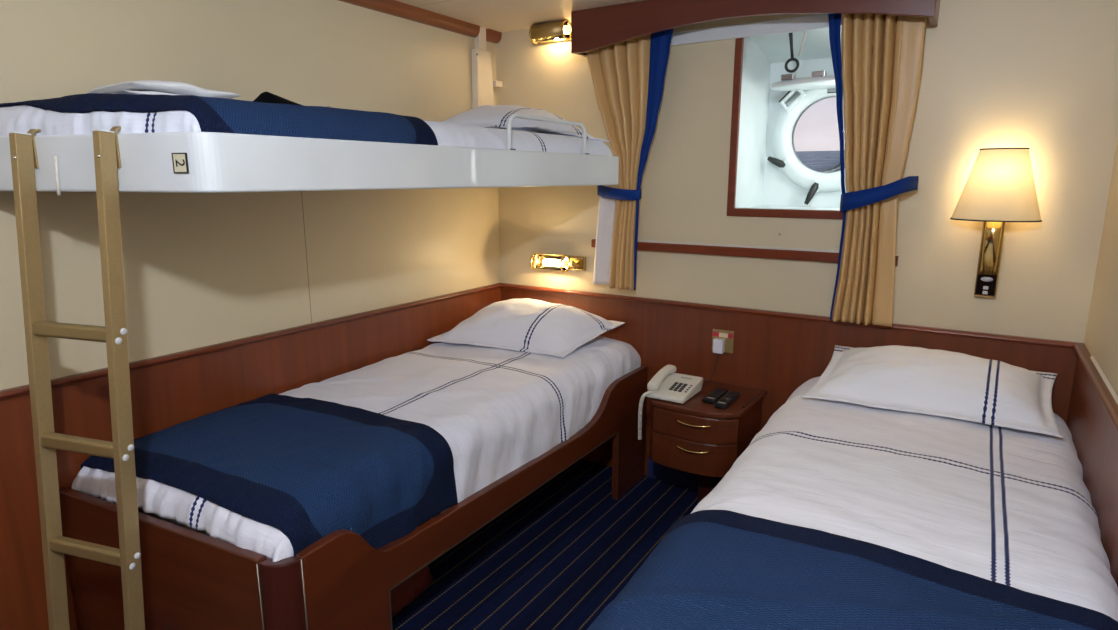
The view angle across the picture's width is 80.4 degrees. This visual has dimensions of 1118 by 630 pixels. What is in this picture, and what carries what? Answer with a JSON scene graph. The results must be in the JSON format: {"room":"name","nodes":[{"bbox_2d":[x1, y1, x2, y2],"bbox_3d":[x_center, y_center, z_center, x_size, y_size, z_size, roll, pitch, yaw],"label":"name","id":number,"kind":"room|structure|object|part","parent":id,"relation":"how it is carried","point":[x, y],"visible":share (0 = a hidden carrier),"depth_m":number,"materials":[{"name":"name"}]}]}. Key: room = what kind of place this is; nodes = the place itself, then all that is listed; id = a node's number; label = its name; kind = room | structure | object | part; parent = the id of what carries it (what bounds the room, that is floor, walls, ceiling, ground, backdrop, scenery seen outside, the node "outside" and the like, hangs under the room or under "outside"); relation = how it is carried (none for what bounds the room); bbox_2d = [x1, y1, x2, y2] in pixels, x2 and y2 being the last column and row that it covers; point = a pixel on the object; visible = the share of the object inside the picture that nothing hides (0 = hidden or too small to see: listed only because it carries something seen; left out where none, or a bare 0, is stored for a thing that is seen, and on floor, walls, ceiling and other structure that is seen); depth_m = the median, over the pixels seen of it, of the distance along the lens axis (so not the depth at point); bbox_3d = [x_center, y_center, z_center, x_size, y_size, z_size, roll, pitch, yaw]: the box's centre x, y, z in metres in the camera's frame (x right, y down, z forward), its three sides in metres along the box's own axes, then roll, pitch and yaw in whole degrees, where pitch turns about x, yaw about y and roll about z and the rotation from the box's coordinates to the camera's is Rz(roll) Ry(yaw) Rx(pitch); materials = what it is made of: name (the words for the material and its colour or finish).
{"room":"ship cabin","nodes":[
{"label":"ship cabin","id":0,"kind":"room"},
{"bbox_2d":[0,0,499,389],"bbox_3d":[-1.668,0.049,1.646,0.050,2.237,4.930,7,14,31],"label":"wall","id":1,"kind":"structure","parent":0,"point":[200,269],"depth_m":2.35,"materials":[{"name":"beige paint"}]},
{"bbox_2d":[0,288,500,629],"bbox_3d":[-1.641,0.707,1.765,0.014,0.900,4.930,7,14,31],"label":"wall paneling","id":2,"kind":"structure","parent":1,"relation":"attached to","point":[164,396],"depth_m":2.19,"materials":[{"name":"brown wood"}]},
{"bbox_2d":[0,283,500,400],"bbox_3d":[-1.633,0.255,1.666,0.033,0.025,4.930,7,14,31],"label":"trim","id":3,"kind":"structure","parent":1,"relation":"attached to","point":[19,391],"depth_m":2.38,"materials":[{"name":"brown wood"}]},
{"bbox_2d":[0,113,618,194],"bbox_3d":[-0.641,-0.583,2.349,0.806,0.269,2.163,7,14,31],"label":"bunk","id":4,"kind":"object","parent":1,"relation":"attached to","point":[164,162],"visible":1,"depth_m":1.62,"materials":[{"name":"white metal"}]},
{"bbox_3d":[-1.179,-0.327,1.555,0.012,0.091,0.010,2,12,9],"label":"release cord","id":5,"kind":"part","parent":4,"relation":"part of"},
{"bbox_3d":[-0.826,-0.332,1.445,0.036,0.040,0.003,4,12,17],"label":"number plate","id":6,"kind":"part","parent":4,"relation":"part of","materials":[{"name":"beige plastic"}]},
{"bbox_2d":[0,105,611,155],"bbox_3d":[-0.646,-0.588,2.352,0.777,0.183,2.132,7,14,31],"label":"duvet","id":7,"kind":"object","parent":4,"relation":"on","point":[20,118],"visible":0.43,"depth_m":1.59,"materials":[{"name":"white fabric"}]},
{"bbox_2d":[0,93,437,144],"bbox_3d":[-0.944,-0.503,1.883,0.801,0.175,0.908,7,14,31],"label":"blanket","id":8,"kind":"object","parent":7,"relation":"on","point":[222,115],"visible":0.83,"depth_m":1.59,"materials":[{"name":"blue fabric"}]},
{"bbox_2d":[85,80,240,98],"bbox_3d":[-1.112,-0.611,1.863,0.320,0.069,0.369,7,14,31],"label":"pillow","id":9,"kind":"object","parent":8,"relation":"on","point":[153,87],"visible":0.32,"depth_m":1.74,"materials":[{"name":"white fabric"}]},
{"bbox_2d":[254,92,331,107],"bbox_3d":[-0.827,-0.655,2.066,0.160,0.061,0.315,7,14,31],"label":"pouch","id":10,"kind":"object","parent":8,"relation":"on","point":[265,97],"visible":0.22,"depth_m":1.97,"materials":[{"name":"fabric"}]},
{"bbox_2d":[443,105,609,141],"bbox_3d":[-0.199,-0.861,2.972,0.712,0.162,0.505,7,14,31],"label":"pillow","id":11,"kind":"object","parent":7,"relation":"on","point":[486,116],"visible":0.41,"depth_m":2.83,"materials":[{"name":"white fabric"}]},
{"bbox_3d":[-0.035,-0.687,2.571,0.016,0.154,0.550,7,14,32],"label":"guard rail","id":12,"kind":"part","parent":4,"relation":"part of","materials":[{"name":"white metal"}]},
{"bbox_2d":[338,0,479,37],"bbox_3d":[-1.676,-1.002,1.326,0.042,0.050,4.752,7,14,31],"label":"trim","id":13,"kind":"structure","parent":1,"relation":"attached to","point":[391,7],"depth_m":2.94,"materials":[{"name":"brown wood"}]},
{"bbox_2d":[471,27,501,108],"bbox_3d":[-0.369,-1.183,3.401,0.045,0.537,0.205,7,14,31],"label":"post","id":14,"kind":"object","parent":1,"relation":"attached to","point":[483,84],"visible":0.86,"depth_m":3.34,"materials":[{"name":"metal"}]},
{"bbox_3d":[-0.383,-1.127,3.395,0.040,0.430,0.158,7,14,32],"label":"post","id":15,"kind":"part","parent":14,"relation":"part of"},
{"bbox_2d":[486,29,501,43],"bbox_3d":[-0.343,-1.430,3.395,0.042,0.050,0.112,7,14,31],"label":"trim","id":16,"kind":"structure","parent":1,"relation":"attached to","point":[492,36],"depth_m":3.39,"materials":[{"name":"brown wood"}]},
{"bbox_2d":[395,0,643,31],"bbox_3d":[-0.495,-1.010,1.094,4.200,0.060,5.830,7,14,31],"label":"ceiling","id":17,"kind":"structure","parent":0,"point":[497,15],"depth_m":2.96,"materials":[{"name":"beige paint"}]},
{"bbox_2d":[392,459,697,629],"bbox_3d":[-0.693,1.303,1.254,4.200,0.060,5.090,7,14,31],"label":"floor","id":18,"kind":"structure","parent":0,"point":[556,558],"depth_m":2.69,"materials":[{"name":"blue carpet"}]},
{"bbox_2d":[9,126,144,629],"bbox_3d":[-1.143,0.370,1.621,0.285,1.610,0.199,4,12,17],"label":"ladder","id":19,"kind":"object","parent":18,"relation":"on","point":[23,152],"visible":0.99,"depth_m":1.57,"materials":[{"name":"beige wood"}]},
{"bbox_3d":[-1.274,0.372,1.645,0.021,1.598,0.163,4,12,17],"label":"rail","id":20,"kind":"part","parent":19,"relation":"part of","materials":[{"name":"beige wood"}]},
{"bbox_3d":[-1.026,0.388,1.567,0.021,1.598,0.163,4,12,17],"label":"rail","id":21,"kind":"part","parent":19,"relation":"part of","materials":[{"name":"beige wood"}]},
{"bbox_2d":[59,365,647,629],"bbox_3d":[-0.523,0.671,2.678,0.911,0.600,2.180,7,14,31],"label":"bed","id":22,"kind":"object","parent":18,"relation":"on","point":[192,579],"visible":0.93,"depth_m":1.83,"materials":[{"name":"brown wood"}]},
{"bbox_3d":[-0.505,0.470,2.711,0.854,0.140,1.990,7,14,32],"label":"mattress","id":23,"kind":"part","parent":22,"relation":"part of","materials":[{"name":"white fabric"}]},
{"bbox_3d":[-0.681,0.886,1.669,0.096,0.587,0.041,-2,12,-10],"label":"corner post","id":24,"kind":"part","parent":22,"relation":"part of","materials":[{"name":"brown wood"}]},
{"bbox_2d":[71,336,640,561],"bbox_3d":[-0.524,0.398,2.646,0.898,0.319,2.145,7,14,31],"label":"duvet","id":25,"kind":"object","parent":22,"relation":"on","point":[497,410],"visible":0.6,"depth_m":2.48,"materials":[{"name":"white fabric"}]},
{"bbox_2d":[81,393,457,556],"bbox_3d":[-0.893,0.505,2.075,0.903,0.273,0.701,7,14,31],"label":"blanket","id":26,"kind":"object","parent":25,"relation":"on","point":[307,469],"visible":0.91,"depth_m":1.93,"materials":[{"name":"blue fabric"}]},
{"bbox_2d":[427,298,625,357],"bbox_3d":[-0.149,0.032,3.225,0.785,0.192,0.614,7,14,31],"label":"pillow","id":27,"kind":"object","parent":25,"relation":"on","point":[529,325],"visible":1,"depth_m":3.11,"materials":[{"name":"white fabric"}]},
{"bbox_2d":[390,565,432,616],"bbox_3d":[-0.632,0.932,2.344,0.308,0.200,0.418,7,14,31],"label":"panel","id":28,"kind":"object","parent":18,"relation":"on","point":[403,595],"visible":0.18,"depth_m":2.27,"materials":[{"name":"red wood"}]},
{"bbox_2d":[649,380,766,504],"bbox_3d":[0.641,0.627,2.965,0.423,0.569,0.448,7,14,31],"label":"nightstand","id":29,"kind":"object","parent":18,"relation":"on","point":[694,436],"visible":0.9,"depth_m":2.79,"materials":[{"name":"brown wood"}]},
{"bbox_2d":[638,365,702,439],"bbox_3d":[0.494,0.393,2.928,0.198,0.286,0.267,7,14,31],"label":"telephone","id":30,"kind":"object","parent":29,"relation":"on","point":[667,385],"visible":1,"depth_m":2.88,"materials":[{"name":"white plastic"}]},
{"bbox_3d":[0.378,0.437,2.876,0.069,0.221,0.027,1,12,3],"label":"coiled cord","id":31,"kind":"part","parent":30,"relation":"part of","materials":[{"name":"white plastic"}]},
{"bbox_3d":[0.553,0.564,2.757,0.151,0.016,0.031,6,13,28],"label":"handle","id":32,"kind":"part","parent":29,"relation":"part of","materials":[{"name":"gold metal"}]},
{"bbox_3d":[0.557,0.587,2.828,0.393,0.140,0.099,7,14,32],"label":"drawer","id":33,"kind":"part","parent":29,"relation":"part of","materials":[{"name":"brown wood"}]},
{"bbox_3d":[0.553,0.452,2.733,0.151,0.016,0.031,6,13,28],"label":"handle","id":34,"kind":"part","parent":29,"relation":"part of","materials":[{"name":"gold metal"}]},
{"bbox_3d":[0.557,0.460,2.802,0.393,0.106,0.099,7,14,32],"label":"drawer","id":35,"kind":"part","parent":29,"relation":"part of","materials":[{"name":"brown wood"}]},
{"bbox_3d":[0.698,0.752,3.075,0.070,0.280,0.100,7,14,32],"label":"leg","id":36,"kind":"part","parent":29,"relation":"part of","materials":[{"name":"brown wood"}]},
{"bbox_2d":[702,387,727,403],"bbox_3d":[0.679,0.349,2.874,0.058,0.020,0.186,7,14,31],"label":"remote control","id":37,"kind":"object","parent":29,"relation":"on","point":[717,393],"visible":1,"depth_m":2.85,"materials":[{"name":"black plastic"}]},
{"bbox_2d":[714,391,739,408],"bbox_3d":[0.718,0.360,2.821,0.056,0.020,0.206,7,14,31],"label":"remote control","id":38,"kind":"object","parent":29,"relation":"on","point":[725,401],"visible":1,"depth_m":2.80,"materials":[{"name":"black plastic"}]},
{"bbox_3d":[0.819,0.894,1.746,0.925,0.540,2.360,7,14,31],"label":"bed","id":39,"kind":"object","parent":18,"relation":"on","visible":0},
{"bbox_2d":[691,377,1117,621],"bbox_3d":[0.814,0.624,1.697,0.981,0.317,2.354,7,14,31],"label":"duvet","id":40,"kind":"object","parent":39,"relation":"on","point":[1011,507],"visible":0.7,"depth_m":1.76,"materials":[{"name":"white fabric"}]},
{"bbox_2d":[587,510,1117,629],"bbox_3d":[0.440,0.745,1.119,1.001,0.316,0.971,7,14,31],"label":"blanket","id":41,"kind":"object","parent":40,"relation":"on","point":[711,569],"visible":1,"depth_m":1.33,"materials":[{"name":"blue fabric"}]},
{"bbox_2d":[801,345,1062,437],"bbox_3d":[1.340,0.224,2.398,0.786,0.182,0.446,7,14,31],"label":"pillow","id":42,"kind":"object","parent":40,"relation":"on","point":[934,382],"visible":1,"depth_m":2.30,"materials":[{"name":"white fabric"}]},
{"bbox_2d":[496,0,1117,342],"bbox_3d":[0.782,-0.235,3.016,2.700,2.237,0.050,7,14,31],"label":"wall","id":43,"kind":"structure","parent":0,"point":[1041,76],"depth_m":2.54,"materials":[{"name":"beige paint"}]},
{"bbox_2d":[529,19,570,43],"bbox_3d":[-0.001,-1.367,3.190,0.280,0.092,0.108,7,14,31],"label":"reading lamp","id":44,"kind":"object","parent":43,"relation":"attached to","point":[556,31],"visible":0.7,"depth_m":3.19,"materials":[{"name":"gold metal"}]},
{"bbox_3d":[0.024,-1.375,3.227,0.280,0.072,0.018,7,14,32],"label":"plate","id":45,"kind":"part","parent":44,"relation":"part of","materials":[{"name":"gold metal"}]},
{"bbox_2d":[530,253,585,272],"bbox_3d":[-0.006,-0.269,3.421,0.280,0.092,0.108,7,14,31],"label":"reading lamp","id":46,"kind":"object","parent":43,"relation":"attached to","point":[563,263],"visible":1,"depth_m":3.42,"materials":[{"name":"gold metal"}]},
{"bbox_3d":[-0.031,-0.271,3.427,0.122,0.038,0.038,7,14,32],"label":"bulb","id":47,"kind":"part","parent":46,"relation":"part of","materials":[{"name":"white glass"}]},
{"bbox_3d":[0.094,-0.264,3.394,0.080,0.066,0.012,7,14,32],"label":"joint plate","id":48,"kind":"part","parent":46,"relation":"part of","materials":[{"name":"gold metal"}]},
{"bbox_3d":[0.018,-0.277,3.458,0.280,0.072,0.018,7,14,32],"label":"plate","id":49,"kind":"part","parent":46,"relation":"part of","materials":[{"name":"gold metal"}]},
{"bbox_2d":[647,457,722,489],"bbox_3d":[0.749,0.813,3.199,0.700,0.110,0.012,7,14,31],"label":"baseboard","id":50,"kind":"structure","parent":43,"relation":"attached to","point":[657,471],"depth_m":3.31,"materials":[{"name":"blue carpet"}]},
{"bbox_2d":[712,329,733,352],"bbox_3d":[0.756,0.120,3.055,0.100,0.104,0.006,7,14,31],"label":"wall socket","id":51,"kind":"object","parent":43,"relation":"attached to","point":[727,335],"visible":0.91,"depth_m":3.04,"materials":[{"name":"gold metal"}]},
{"bbox_2d":[704,338,724,381],"bbox_3d":[0.720,0.212,3.064,0.074,0.207,0.051,7,14,31],"label":"plug","id":52,"kind":"object","parent":51,"relation":"in","point":[718,343],"visible":1,"depth_m":3.04,"materials":[{"name":"white plastic"}]},
{"bbox_2d":[591,239,898,265],"bbox_3d":[0.754,-0.292,2.976,1.383,0.049,0.026,7,14,31],"label":"wall strip","id":53,"kind":"object","parent":43,"relation":"attached to","point":[820,255],"visible":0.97,"depth_m":2.93,"materials":[{"name":"brown wood"}]},
{"bbox_2d":[571,0,939,56],"bbox_3d":[0.721,-1.213,2.707,1.456,0.194,0.190,7,14,31],"label":"pelmet","id":54,"kind":"object","parent":43,"relation":"attached to","point":[592,29],"visible":0.96,"depth_m":2.71,"materials":[{"name":"brown wood"}]},
{"bbox_2d":[587,28,673,289],"bbox_3d":[0.316,-0.709,3.099,0.447,1.188,0.112,9,15,37],"label":"curtain","id":55,"kind":"object","parent":54,"relation":"hanging from","point":[628,76],"visible":0.94,"depth_m":3.06,"materials":[{"name":"fabric"}]},
{"bbox_2d":[670,14,846,218],"bbox_3d":[1.009,-0.851,2.960,1.030,0.798,0.455,7,14,31],"label":"window","id":56,"kind":"structure","parent":43,"relation":"in","point":[760,184],"depth_m":2.94,"materials":[{"name":"white paint"}]},
{"bbox_3d":[0.893,-1.178,2.705,1.030,0.054,0.022,7,14,31],"label":"curtain rail","id":57,"kind":"part","parent":56,"relation":"part of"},
{"bbox_2d":[767,31,845,204],"bbox_3d":[1.140,-0.843,2.867,0.520,0.731,0.465,7,14,31],"label":"porthole","id":58,"kind":"object","parent":56,"relation":"attached to","point":[802,93],"visible":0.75,"depth_m":3.06,"materials":[{"name":"white paint"}]},
{"bbox_3d":[1.021,-0.719,3.108,0.084,0.053,0.033,2,12,10],"label":"clamp handle","id":59,"kind":"part","parent":58,"relation":"part of","materials":[{"name":"metal"}]},
{"bbox_3d":[0.997,-1.121,2.712,0.027,0.111,0.008,7,14,32],"label":"hook cord","id":60,"kind":"part","parent":58,"relation":"part of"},
{"bbox_3d":[1.164,-0.559,3.048,0.058,0.102,0.034,-1,12,-6],"label":"clamp handle","id":61,"kind":"part","parent":58,"relation":"part of","materials":[{"name":"metal"}]},
{"bbox_3d":[1.248,-0.828,3.045,0.366,0.366,0.012,7,14,32],"label":"glass pane","id":62,"kind":"part","parent":58,"relation":"part of","materials":[{"name":"clear glass"}]},
{"bbox_2d":[501,288,1076,475],"bbox_3d":[0.765,0.425,3.125,2.572,0.900,0.014,7,14,31],"label":"wall paneling","id":63,"kind":"structure","parent":43,"relation":"attached to","point":[774,355],"depth_m":2.99,"materials":[{"name":"brown wood"}]},
{"bbox_2d":[501,283,1076,349],"bbox_3d":[0.759,-0.026,3.023,2.560,0.025,0.033,7,14,31],"label":"trim","id":64,"kind":"structure","parent":43,"relation":"attached to","point":[786,315],"depth_m":2.84,"materials":[{"name":"brown wood"}]},
{"bbox_2d":[828,14,925,326],"bbox_3d":[1.185,-0.567,2.546,0.377,1.222,0.130,5,13,23],"label":"curtain","id":65,"kind":"object","parent":43,"relation":"attached to","point":[877,59],"visible":0.96,"depth_m":2.53,"materials":[{"name":"fabric"}]},
{"bbox_2d":[950,148,1041,296],"bbox_3d":[1.556,-0.323,2.366,0.279,0.532,0.169,7,14,31],"label":"wall lamp","id":66,"kind":"object","parent":43,"relation":"attached to","point":[999,189],"visible":1,"depth_m":2.31,"materials":[{"name":"beige fabric"}]},
{"bbox_2d":[975,274,996,295],"bbox_3d":[1.574,-0.111,2.438,0.062,0.077,0.008,7,14,31],"label":"switch plate","id":67,"kind":"object","parent":66,"relation":"attached to","point":[985,284],"depth_m":2.43,"materials":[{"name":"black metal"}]},
{"bbox_3d":[1.547,-0.336,2.349,0.279,0.005,0.136,7,14,32],"label":"shade trim","id":68,"kind":"part","parent":66,"relation":"part of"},
{"bbox_3d":[1.548,-0.457,2.325,0.274,0.248,0.133,7,14,32],"label":"lamp shade","id":69,"kind":"part","parent":66,"relation":"part of","materials":[{"name":"beige fabric"}]},
{"bbox_3d":[1.560,-0.582,2.319,0.150,0.005,0.073,7,14,32],"label":"shade trim","id":70,"kind":"part","parent":66,"relation":"part of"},
{"bbox_2d":[1084,140,1117,395],"bbox_3d":[0.574,0.336,0.261,0.050,2.237,4.930,7,14,31],"label":"wall","id":71,"kind":"structure","parent":0,"point":[1101,335],"depth_m":2.10,"materials":[{"name":"beige paint"}]},
{"bbox_2d":[1066,356,1117,585],"bbox_3d":[0.547,0.987,0.414,0.014,0.900,4.930,7,14,31],"label":"wall paneling","id":72,"kind":"structure","parent":71,"relation":"attached to","point":[1094,434],"depth_m":1.83,"materials":[{"name":"brown wood"}]},
{"bbox_2d":[1073,342,1117,432],"bbox_3d":[0.539,0.533,0.325,0.033,0.025,4.930,7,14,31],"label":"trim","id":73,"kind":"structure","parent":71,"relation":"attached to","point":[1110,405],"depth_m":1.90,"materials":[{"name":"brown wood"}]},
{"bbox_2d":[1090,356,1117,404],"bbox_3d":[1.342,0.264,1.545,0.007,0.007,1.500,7,14,31],"label":"trim","id":74,"kind":"structure","parent":71,"relation":"attached to","point":[1094,361],"depth_m":1.91,"materials":[{"name":"brown wood"}]},
{"label":"outside","id":75,"kind":"structure","parent":0,"visible":0},
{"bbox_2d":[796,150,844,171],"bbox_3d":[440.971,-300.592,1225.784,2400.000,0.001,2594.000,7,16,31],"label":"sea","id":76,"kind":"structure","parent":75,"point":[819,161],"depth_m":334.32,"materials":[{"name":"liquid"}]}
]}

